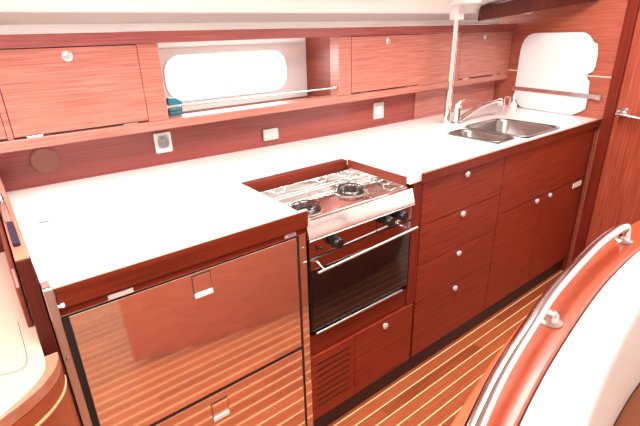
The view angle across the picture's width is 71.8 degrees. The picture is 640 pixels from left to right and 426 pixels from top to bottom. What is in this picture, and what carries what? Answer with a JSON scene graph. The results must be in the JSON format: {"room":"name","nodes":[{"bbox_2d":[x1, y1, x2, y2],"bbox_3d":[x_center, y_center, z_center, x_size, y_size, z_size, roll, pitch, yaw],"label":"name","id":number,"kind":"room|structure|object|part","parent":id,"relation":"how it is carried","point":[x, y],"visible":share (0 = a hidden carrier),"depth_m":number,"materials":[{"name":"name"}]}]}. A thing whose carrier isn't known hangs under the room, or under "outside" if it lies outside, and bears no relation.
{"room":"ship interior","nodes":[
{"label":"ship interior","id":0,"kind":"room"},
{"bbox_2d":[0,88,494,252],"bbox_3d":[-0.234,-0.013,2.298,3.320,1.085,0.310,-18,27,-34],"label":"wall","id":1,"kind":"structure","parent":0,"point":[104,156],"depth_m":1.82,"materials":[{"name":"brown wood"}]},
{"bbox_2d":[29,147,59,172],"bbox_3d":[-0.953,-0.183,1.534,0.092,0.092,0.014,-18,27,-34],"label":"round cover","id":2,"kind":"object","parent":1,"relation":"attached to","point":[43,159],"visible":0.98,"depth_m":1.53,"materials":[{"name":"red"}]},
{"bbox_2d":[153,131,172,153],"bbox_3d":[-0.614,-0.276,1.735,0.066,0.078,0.014,-18,27,-34],"label":"power socket","id":3,"kind":"object","parent":1,"relation":"attached to","point":[162,141],"visible":1,"depth_m":1.73,"materials":[{"name":"white plastic"}]},
{"bbox_2d":[135,28,307,110],"bbox_3d":[-0.404,-0.615,1.955,0.870,0.368,0.038,-18,27,-34],"label":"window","id":4,"kind":"structure","parent":1,"relation":"in","point":[292,51],"depth_m":2.00,"materials":[{"name":"white plastic"}]},
{"bbox_3d":[-0.393,-0.612,1.950,0.598,0.193,0.008,-18,27,-34],"label":"frame","id":5,"kind":"part","parent":4,"relation":"part of","materials":[{"name":"white plastic"}]},
{"bbox_3d":[-0.374,-0.725,1.917,0.730,0.014,0.007,-18,27,-34],"label":"blind rail","id":6,"kind":"part","parent":4,"relation":"part of","materials":[{"name":"white plastic"}]},
{"bbox_2d":[0,20,499,33],"bbox_3d":[-0.215,-0.741,1.749,3.200,0.024,0.062,-18,27,-34],"label":"trim","id":7,"kind":"structure","parent":1,"relation":"attached to","point":[119,27],"depth_m":1.57,"materials":[{"name":"white paint"}]},
{"bbox_2d":[0,73,507,152],"bbox_3d":[-0.177,-0.520,1.990,3.318,0.082,0.251,-18,27,-34],"label":"wall shelf","id":8,"kind":"object","parent":1,"relation":"attached to","point":[208,115],"visible":0.82,"depth_m":1.74,"materials":[{"name":"brown wood"}]},
{"bbox_2d":[0,43,168,140],"bbox_3d":[-1.053,-0.343,1.324,1.101,0.274,0.253,-18,27,-34],"label":"locker","id":9,"kind":"object","parent":8,"relation":"on","point":[61,89],"visible":0.98,"depth_m":1.39,"materials":[{"name":"brown wood"}]},
{"bbox_3d":[-1.114,-0.277,1.139,0.459,0.246,0.005,-18,27,-34],"label":"door","id":10,"kind":"part","parent":9,"relation":"part of","materials":[{"name":"brown wood"}]},
{"bbox_3d":[-0.768,-0.477,1.344,0.031,0.031,0.006,-18,27,-34],"label":"knob","id":11,"kind":"part","parent":9,"relation":"part of","materials":[{"name":"silver metal"}]},
{"bbox_2d":[166,97,182,115],"bbox_3d":[-0.544,-0.400,1.656,0.054,0.064,0.023,-18,27,-34],"label":"packet","id":12,"kind":"object","parent":8,"relation":"on","point":[170,101],"visible":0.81,"depth_m":1.65,"materials":[{"name":"teal plastic"}]},
{"bbox_3d":[-0.243,-0.480,1.818,0.797,0.010,0.008,-18,27,-34],"label":"guard rail","id":13,"kind":"part","parent":8,"relation":"part of","materials":[{"name":"silver metal"}]},
{"bbox_2d":[306,30,512,96],"bbox_3d":[0.570,-0.861,2.481,1.417,0.274,0.253,-18,27,-34],"label":"locker","id":14,"kind":"object","parent":8,"relation":"on","point":[354,64],"visible":0.98,"depth_m":2.20,"materials":[{"name":"brown wood"}]},
{"bbox_3d":[-0.005,-0.694,2.112,0.012,0.274,0.184,-18,27,-34],"label":"panel","id":15,"kind":"part","parent":14,"relation":"part of","materials":[{"name":"brown wood"}]},
{"bbox_3d":[0.329,-0.737,2.168,0.470,0.246,0.005,-18,27,-34],"label":"door","id":16,"kind":"part","parent":14,"relation":"part of","materials":[{"name":"brown wood"}]},
{"bbox_3d":[0.960,-0.938,2.617,0.431,0.246,0.005,-18,27,-34],"label":"door","id":17,"kind":"part","parent":14,"relation":"part of","materials":[{"name":"brown wood"}]},
{"bbox_2d":[263,128,278,140],"bbox_3d":[-0.221,-0.355,1.993,0.076,0.050,0.010,-18,27,-34],"label":"wall plate","id":18,"kind":"object","parent":1,"relation":"attached to","point":[268,134],"visible":1,"depth_m":1.99,"materials":[{"name":"grey plastic"}]},
{"bbox_2d":[373,102,383,118],"bbox_3d":[0.308,-0.538,2.326,0.072,0.084,0.013,-18,27,-34],"label":"light switch","id":19,"kind":"object","parent":1,"relation":"attached to","point":[378,108],"visible":1,"depth_m":2.32,"materials":[{"name":"grey plastic"}]},
{"bbox_2d":[413,81,494,118],"bbox_3d":[0.841,-0.709,2.710,0.783,0.164,0.008,-18,27,-34],"label":"panel","id":20,"kind":"object","parent":1,"relation":"attached to","point":[428,103],"visible":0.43,"depth_m":2.67,"materials":[{"name":"brown wood"}]},
{"bbox_2d":[0,0,532,13],"bbox_3d":[0.846,-0.642,0.662,3.600,0.516,3.500,-18,27,-34],"label":"ceiling","id":21,"kind":"structure","parent":0,"point":[84,6],"depth_m":1.51,"materials":[{"name":"white"}]},
{"bbox_2d":[0,12,507,24],"bbox_3d":[-0.187,-0.759,1.702,3.200,0.042,0.155,-18,27,-34],"label":"trim","id":22,"kind":"structure","parent":21,"relation":"attached to","point":[6,18],"depth_m":1.50,"materials":[{"name":"beige plastic"}]},
{"bbox_2d":[347,165,421,305],"bbox_3d":[0.150,0.036,1.908,0.072,0.514,0.643,-18,27,-34],"label":"panel","id":23,"kind":"object","parent":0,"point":[417,187],"visible":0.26,"depth_m":1.68,"materials":[{"name":"brown wood"}]},
{"bbox_2d":[327,269,561,425],"bbox_3d":[0.777,0.983,1.308,4.600,0.050,3.600,-18,27,-34],"label":"floor","id":24,"kind":"structure","parent":0,"point":[433,392],"depth_m":1.90,"materials":[{"name":"brown wood"}]},
{"bbox_2d":[0,252,79,425],"bbox_3d":[-0.815,0.649,1.092,0.415,0.806,0.866,-18,27,-34],"label":"base cabinet","id":25,"kind":"object","parent":24,"relation":"on","point":[34,389],"visible":1,"depth_m":0.88,"materials":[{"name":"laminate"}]},
{"bbox_2d":[0,215,32,326],"bbox_3d":[-0.847,0.104,1.204,0.011,0.130,0.650,-18,27,-34],"label":"batten","id":26,"kind":"object","parent":25,"relation":"on","point":[10,259],"visible":1,"depth_m":0.99,"materials":[{"name":"brown wood"}]},
{"bbox_2d":[0,177,81,425],"bbox_3d":[-0.813,0.440,1.346,0.026,1.000,0.802,-18,27,-34],"label":"partition panel","id":27,"kind":"object","parent":24,"relation":"on","point":[25,268],"visible":0.54,"depth_m":0.91,"materials":[{"name":"brown wood"}]},
{"bbox_2d":[0,178,29,261],"bbox_3d":[-0.825,-0.024,1.155,0.025,0.004,0.800,-18,27,-34],"label":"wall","id":28,"kind":"structure","parent":27,"relation":"on","point":[20,252],"depth_m":0.95,"materials":[{"name":"brown wood"}]},
{"bbox_2d":[0,193,20,246],"bbox_3d":[-0.743,0.004,1.047,0.019,0.022,0.390,-18,27,-34],"label":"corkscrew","id":29,"kind":"object","parent":28,"relation":"on","point":[6,216],"visible":1,"depth_m":1.00,"materials":[{"name":"purple plastic"}]},
{"bbox_3d":[-0.787,-0.017,1.098,0.019,0.022,0.249,-18,27,-34],"label":"blade","id":30,"kind":"part","parent":29,"relation":"part of","materials":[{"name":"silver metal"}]},
{"bbox_3d":[-0.665,0.045,0.959,0.014,0.010,0.140,-18,27,-34],"label":"handle","id":31,"kind":"part","parent":29,"relation":"part of","materials":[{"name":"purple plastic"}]},
{"bbox_2d":[33,227,312,425],"bbox_3d":[-0.471,0.431,1.486,0.670,0.892,0.586,-18,27,-34],"label":"refrigerator","id":32,"kind":"object","parent":24,"relation":"on","point":[224,340],"visible":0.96,"depth_m":1.19,"materials":[{"name":"brown wood"}]},
{"bbox_3d":[-0.557,0.603,1.104,0.018,0.830,0.022,-18,27,-34],"label":"frame","id":33,"kind":"part","parent":32,"relation":"part of","materials":[{"name":"silver metal"}]},
{"bbox_3d":[-0.454,0.184,1.008,0.055,0.011,0.002,-18,27,-34],"label":"latch plate","id":34,"kind":"part","parent":32,"relation":"part of","materials":[{"name":"plastic"}]},
{"bbox_3d":[-0.303,0.127,1.130,0.651,0.018,0.024,-18,27,-34],"label":"rail","id":35,"kind":"part","parent":32,"relation":"part of","materials":[{"name":"brown wood"}]},
{"bbox_3d":[-0.300,0.208,1.146,0.050,0.014,0.005,-18,27,-34],"label":"handle","id":36,"kind":"part","parent":32,"relation":"part of","materials":[{"name":"white plastic"}]},
{"bbox_3d":[-0.290,0.599,1.307,0.050,0.014,0.005,-18,27,-34],"label":"handle","id":37,"kind":"part","parent":32,"relation":"part of","materials":[{"name":"white plastic"}]},
{"bbox_3d":[-0.292,0.705,1.354,0.601,0.400,0.004,-18,27,-34],"label":"door","id":38,"kind":"part","parent":32,"relation":"part of","materials":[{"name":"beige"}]},
{"bbox_2d":[310,288,412,420],"bbox_3d":[0.032,0.455,1.847,0.515,0.364,0.487,-18,27,-34],"label":"base cabinet","id":39,"kind":"object","parent":24,"relation":"on","point":[349,356],"visible":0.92,"depth_m":1.66,"materials":[{"name":"red wood"}]},
{"bbox_3d":[0.046,0.597,1.611,0.199,0.280,0.016,-18,27,-34],"label":"vent panel","id":40,"kind":"part","parent":39,"relation":"part of","materials":[{"name":"brown wood"}]},
{"bbox_3d":[0.148,0.391,1.621,0.476,0.079,0.011,-18,27,-34],"label":"rail","id":41,"kind":"part","parent":39,"relation":"part of","materials":[{"name":"brown wood"}]},
{"bbox_3d":[0.250,0.532,1.756,0.313,0.280,0.016,-18,27,-34],"label":"door","id":42,"kind":"part","parent":39,"relation":"part of","materials":[{"name":"brown wood"}]},
{"bbox_2d":[409,157,504,356],"bbox_3d":[0.407,0.096,2.123,0.542,0.800,0.637,-18,27,-34],"label":"drawer unit","id":43,"kind":"object","parent":24,"relation":"on","point":[458,214],"visible":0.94,"depth_m":1.87,"materials":[{"name":"red wood"}]},
{"bbox_3d":[0.597,0.426,2.005,0.535,0.265,0.016,-18,27,-34],"label":"drawer","id":44,"kind":"part","parent":43,"relation":"part of","materials":[{"name":"brown wood"}]},
{"bbox_3d":[0.592,0.222,1.921,0.535,0.169,0.016,-18,27,-34],"label":"drawer","id":45,"kind":"part","parent":43,"relation":"part of","materials":[{"name":"brown wood"}]},
{"bbox_3d":[0.587,0.062,1.855,0.535,0.169,0.016,-18,27,-34],"label":"drawer","id":46,"kind":"part","parent":43,"relation":"part of","materials":[{"name":"brown wood"}]},
{"bbox_3d":[0.583,-0.100,1.788,0.535,0.172,0.016,-18,27,-34],"label":"drawer","id":47,"kind":"part","parent":43,"relation":"part of","materials":[{"name":"brown wood"}]},
{"bbox_2d":[484,127,597,309],"bbox_3d":[0.981,-0.040,2.551,0.910,0.884,0.637,-18,27,-34],"label":"base cabinet","id":48,"kind":"object","parent":24,"relation":"on","point":[543,186],"visible":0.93,"depth_m":2.26,"materials":[{"name":"red wood"}]},
{"bbox_2d":[6,103,601,321],"bbox_3d":[0.280,-0.275,1.985,2.768,0.079,0.819,-18,27,-34],"label":"countertop","id":49,"kind":"structure","parent":48,"relation":"on","point":[90,238],"depth_m":1.41,"materials":[{"name":"white"}]},
{"bbox_3d":[-0.556,0.190,0.918,0.018,0.073,0.014,-18,27,-34],"label":"plate","id":50,"kind":"part","parent":49,"relation":"part of","materials":[{"name":"silver metal"}]},
{"bbox_3d":[-0.558,0.182,0.928,0.030,0.079,0.035,-18,27,-34],"label":"corner bracket","id":51,"kind":"part","parent":49,"relation":"part of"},
{"bbox_2d":[260,168,417,334],"bbox_3d":[0.062,0.116,1.621,0.484,0.425,0.378,-18,27,-34],"label":"gas stove","id":52,"kind":"object","parent":49,"relation":"on","point":[358,232],"visible":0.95,"depth_m":1.52,"materials":[{"name":"silver metal"}]},
{"bbox_3d":[-0.060,-0.105,1.670,0.435,0.034,0.004,-18,27,-34],"label":"splash plate","id":53,"kind":"part","parent":52,"relation":"part of","materials":[{"name":"silver metal"}]},
{"bbox_3d":[-0.047,-0.014,1.484,0.104,0.001,0.104,-18,27,-34],"label":"burner dish","id":54,"kind":"part","parent":52,"relation":"part of","materials":[{"name":"black metal"}]},
{"bbox_3d":[-0.048,-0.017,1.483,0.124,0.012,0.124,-18,27,-34],"label":"burner","id":55,"kind":"part","parent":52,"relation":"part of","materials":[{"name":"silver metal"}]},
{"bbox_3d":[0.054,0.092,1.385,0.040,0.040,0.032,-18,27,-34],"label":"control knob","id":56,"kind":"part","parent":52,"relation":"part of","materials":[{"name":"black plastic"}]},
{"bbox_3d":[0.112,-0.082,1.639,0.104,0.001,0.104,-18,27,-34],"label":"burner dish","id":57,"kind":"part","parent":52,"relation":"part of","materials":[{"name":"silver metal"}]},
{"bbox_3d":[0.112,-0.085,1.638,0.124,0.012,0.124,-18,27,-34],"label":"burner","id":58,"kind":"part","parent":52,"relation":"part of","materials":[{"name":"silver metal"}]},
{"bbox_3d":[0.042,-0.079,1.543,0.447,0.006,0.316,-18,27,-34],"label":"guard rail","id":59,"kind":"part","parent":52,"relation":"part of","materials":[{"name":"silver metal"}]},
{"bbox_3d":[0.144,0.051,1.480,0.464,0.059,0.019,-18,27,-34],"label":"control panel","id":60,"kind":"part","parent":52,"relation":"part of","materials":[{"name":"silver metal"}]},
{"bbox_2d":[306,220,417,332],"bbox_3d":[0.064,0.147,1.635,0.464,0.356,0.378,-18,27,-34],"label":"oven","id":61,"kind":"object","parent":52,"relation":"in","point":[351,266],"depth_m":1.49,"materials":[{"name":"black glass"}]},
{"bbox_3d":[0.235,0.028,1.512,0.040,0.040,0.032,-18,27,-34],"label":"control knob","id":62,"kind":"part","parent":52,"relation":"part of","materials":[{"name":"black plastic"}]},
{"bbox_3d":[0.287,0.009,1.548,0.040,0.040,0.032,-18,27,-34],"label":"control knob","id":63,"kind":"part","parent":52,"relation":"part of","materials":[{"name":"black plastic"}]},
{"bbox_3d":[0.209,-0.145,1.678,0.003,0.056,0.310,-18,27,-34],"label":"bay trim","id":64,"kind":"part","parent":49,"relation":"part of","materials":[{"name":"brown wood"}]},
{"bbox_2d":[436,0,481,126],"bbox_3d":[0.694,-0.741,2.228,0.160,0.600,0.167,-18,27,-34],"label":"support pole","id":65,"kind":"object","parent":49,"relation":"on","point":[457,11],"visible":0.94,"depth_m":2.22,"materials":[{"name":"silver metal"}]},
{"bbox_2d":[451,98,502,124],"bbox_3d":[0.874,-0.574,2.427,0.388,0.131,0.052,-14,25,-27],"label":"mixer tap","id":66,"kind":"object","parent":49,"relation":"on","point":[457,118],"visible":0.99,"depth_m":2.38,"materials":[{"name":"silver metal"}]},
{"bbox_2d":[451,104,461,124],"bbox_3d":[0.729,-0.527,2.355,0.052,0.105,0.052,-18,27,-34],"label":"tap","id":67,"kind":"object","parent":66,"relation":"on","point":[457,119],"depth_m":2.34,"materials":[{"name":"silver metal"}]},
{"bbox_3d":[0.767,-0.587,2.348,0.101,0.042,0.020,-10,24,-21],"label":"lever","id":68,"kind":"part","parent":66,"relation":"part of","materials":[{"name":"silver metal"}]},
{"bbox_2d":[449,118,559,143],"bbox_3d":[0.909,-0.329,2.244,0.544,0.196,0.363,-18,27,-34],"label":"sink","id":69,"kind":"object","parent":49,"relation":"in","point":[498,130],"visible":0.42,"depth_m":2.31,"materials":[{"name":"grey metal"}]},
{"bbox_3d":[0.764,-0.314,2.125,0.174,0.126,0.294,-18,27,-34],"label":"bowl","id":70,"kind":"part","parent":69,"relation":"part of","materials":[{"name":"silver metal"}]},
{"bbox_3d":[0.982,-0.352,2.296,0.359,0.196,0.363,-18,27,-34],"label":"bowl","id":71,"kind":"part","parent":69,"relation":"part of","materials":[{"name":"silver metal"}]},
{"bbox_2d":[503,96,510,114],"bbox_3d":[1.099,-0.636,2.600,0.016,0.104,0.104,16,28,36],"label":"wire loop","id":72,"kind":"object","parent":49,"relation":"on","point":[505,97],"visible":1,"depth_m":2.58,"materials":[{"name":"white metal"}]},
{"bbox_2d":[509,93,516,108],"bbox_3d":[1.203,-0.695,2.744,0.042,0.098,0.042,-18,27,-34],"label":"soap dispenser","id":73,"kind":"object","parent":49,"relation":"on","point":[513,105],"visible":0.98,"depth_m":2.74,"materials":[{"name":"white plastic"}]},
{"bbox_2d":[509,101,516,108],"bbox_3d":[1.204,-0.671,2.754,0.042,0.046,0.042,-18,27,-34],"label":"bottle","id":74,"kind":"object","parent":73,"relation":"on","point":[513,105],"depth_m":2.74,"materials":[{"name":"white plastic"}]},
{"bbox_2d":[515,32,597,114],"bbox_3d":[1.351,-0.813,2.570,0.012,0.438,0.482,-13,25,-26],"label":"window","id":75,"kind":"structure","parent":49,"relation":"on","point":[563,61],"depth_m":2.54,"materials":[{"name":"white glass"}]},
{"bbox_3d":[0.969,0.194,2.226,0.408,0.507,0.016,-18,27,-34],"label":"door","id":76,"kind":"part","parent":48,"relation":"part of","materials":[{"name":"brown wood"}]},
{"bbox_3d":[1.137,-0.228,2.201,0.856,0.276,0.016,-18,27,-34],"label":"panel","id":77,"kind":"part","parent":48,"relation":"part of","materials":[{"name":"brown wood"}]},
{"bbox_3d":[1.308,0.086,2.468,0.444,0.507,0.016,-18,27,-34],"label":"door","id":78,"kind":"part","parent":48,"relation":"part of","materials":[{"name":"brown wood"}]},
{"bbox_3d":[1.430,-0.159,2.461,0.098,0.028,0.004,-18,27,-34],"label":"tag plate","id":79,"kind":"part","parent":48,"relation":"part of","materials":[{"name":"white plastic"}]},
{"bbox_3d":[1.512,-0.063,2.565,0.003,0.852,0.003,11,25,28],"label":"edge rod","id":80,"kind":"part","parent":48,"relation":"part of","materials":[{"name":"brown wood"}]},
{"bbox_2d":[451,220,639,425],"bbox_3d":[0.890,0.568,1.036,1.747,0.917,0.683,-18,27,-34],"label":"settee","id":81,"kind":"object","parent":24,"relation":"on","point":[574,359],"visible":1,"depth_m":0.82,"materials":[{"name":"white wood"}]},
{"bbox_3d":[0.441,0.194,0.858,0.057,0.049,0.018,-17,27,-33],"label":"rail arm","id":82,"kind":"part","parent":81,"relation":"part of","materials":[{"name":"silver metal"}]},
{"bbox_3d":[0.459,0.206,0.878,0.044,0.024,0.044,-18,27,-34],"label":"rail post","id":83,"kind":"part","parent":81,"relation":"part of","materials":[{"name":"silver metal"}]},
{"bbox_3d":[0.795,0.321,1.065,1.711,0.358,0.210,-19,28,-37],"label":"backrest","id":84,"kind":"part","parent":81,"relation":"part of","materials":[{"name":"white leather"}]},
{"bbox_3d":[0.825,0.065,1.198,0.044,0.024,0.044,-18,27,-34],"label":"rail post","id":85,"kind":"part","parent":81,"relation":"part of","materials":[{"name":"silver metal"}]},
{"bbox_3d":[0.952,0.596,0.978,1.665,0.108,0.505,-18,27,-34],"label":"seat","id":86,"kind":"part","parent":81,"relation":"part of","materials":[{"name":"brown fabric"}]},
{"bbox_2d":[493,0,627,264],"bbox_3d":[1.341,-0.604,2.761,0.040,1.750,0.854,-13,25,-26],"label":"wall","id":87,"kind":"structure","parent":0,"point":[603,20],"depth_m":2.41,"materials":[{"name":"brown wood"}]},
{"bbox_2d":[0,24,515,48],"bbox_3d":[-0.126,-0.739,1.819,3.318,0.036,0.078,-18,27,-34],"label":"crown molding","id":88,"kind":"structure","parent":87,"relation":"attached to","point":[96,38],"depth_m":1.58,"materials":[{"name":"brown wood"}]},
{"bbox_2d":[313,259,562,425],"bbox_3d":[0.728,0.543,2.194,1.980,0.092,0.025,-18,27,-34],"label":"baseboard","id":89,"kind":"structure","parent":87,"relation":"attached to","point":[362,395],"depth_m":2.01,"materials":[{"name":"red wood"}]},
{"bbox_2d":[478,0,597,20],"bbox_3d":[1.129,-1.091,2.281,0.621,0.173,0.053,-3,22,-3],"label":"trim","id":90,"kind":"structure","parent":87,"relation":"attached to","point":[513,7],"depth_m":2.26,"materials":[{"name":"brown wood"}]},
{"bbox_2d":[512,85,603,99],"bbox_3d":[1.363,-0.707,2.588,0.030,0.028,0.571,-13,25,-26],"label":"rail","id":91,"kind":"object","parent":87,"relation":"attached to","point":[545,91],"visible":1,"depth_m":2.54,"materials":[{"name":"brown wood"}]},
{"bbox_2d":[510,70,610,77],"bbox_3d":[1.359,-0.814,2.577,0.003,0.005,0.665,-13,25,-26],"label":"trim","id":92,"kind":"structure","parent":87,"relation":"attached to","point":[510,70],"depth_m":2.37,"materials":[{"name":"white plastic"}]},
{"bbox_2d":[571,0,639,261],"bbox_3d":[1.551,-0.524,2.359,0.052,1.900,0.053,-13,25,-26],"label":"trim","id":93,"kind":"structure","parent":87,"relation":"attached to","point":[632,10],"depth_m":2.36,"materials":[{"name":"brown wood"}]},
{"bbox_2d":[585,8,639,247],"bbox_3d":[1.699,-0.405,2.053,0.095,1.895,0.663,-13,25,-26],"label":"door","id":94,"kind":"structure","parent":87,"relation":"in","point":[617,201],"depth_m":2.33,"materials":[{"name":"brown wood"}]},
{"bbox_3d":[1.571,-0.499,2.250,0.074,0.064,0.139,-18,27,-34],"label":"handle","id":95,"kind":"part","parent":94,"relation":"part of","materials":[{"name":"silver metal"}]}
]}

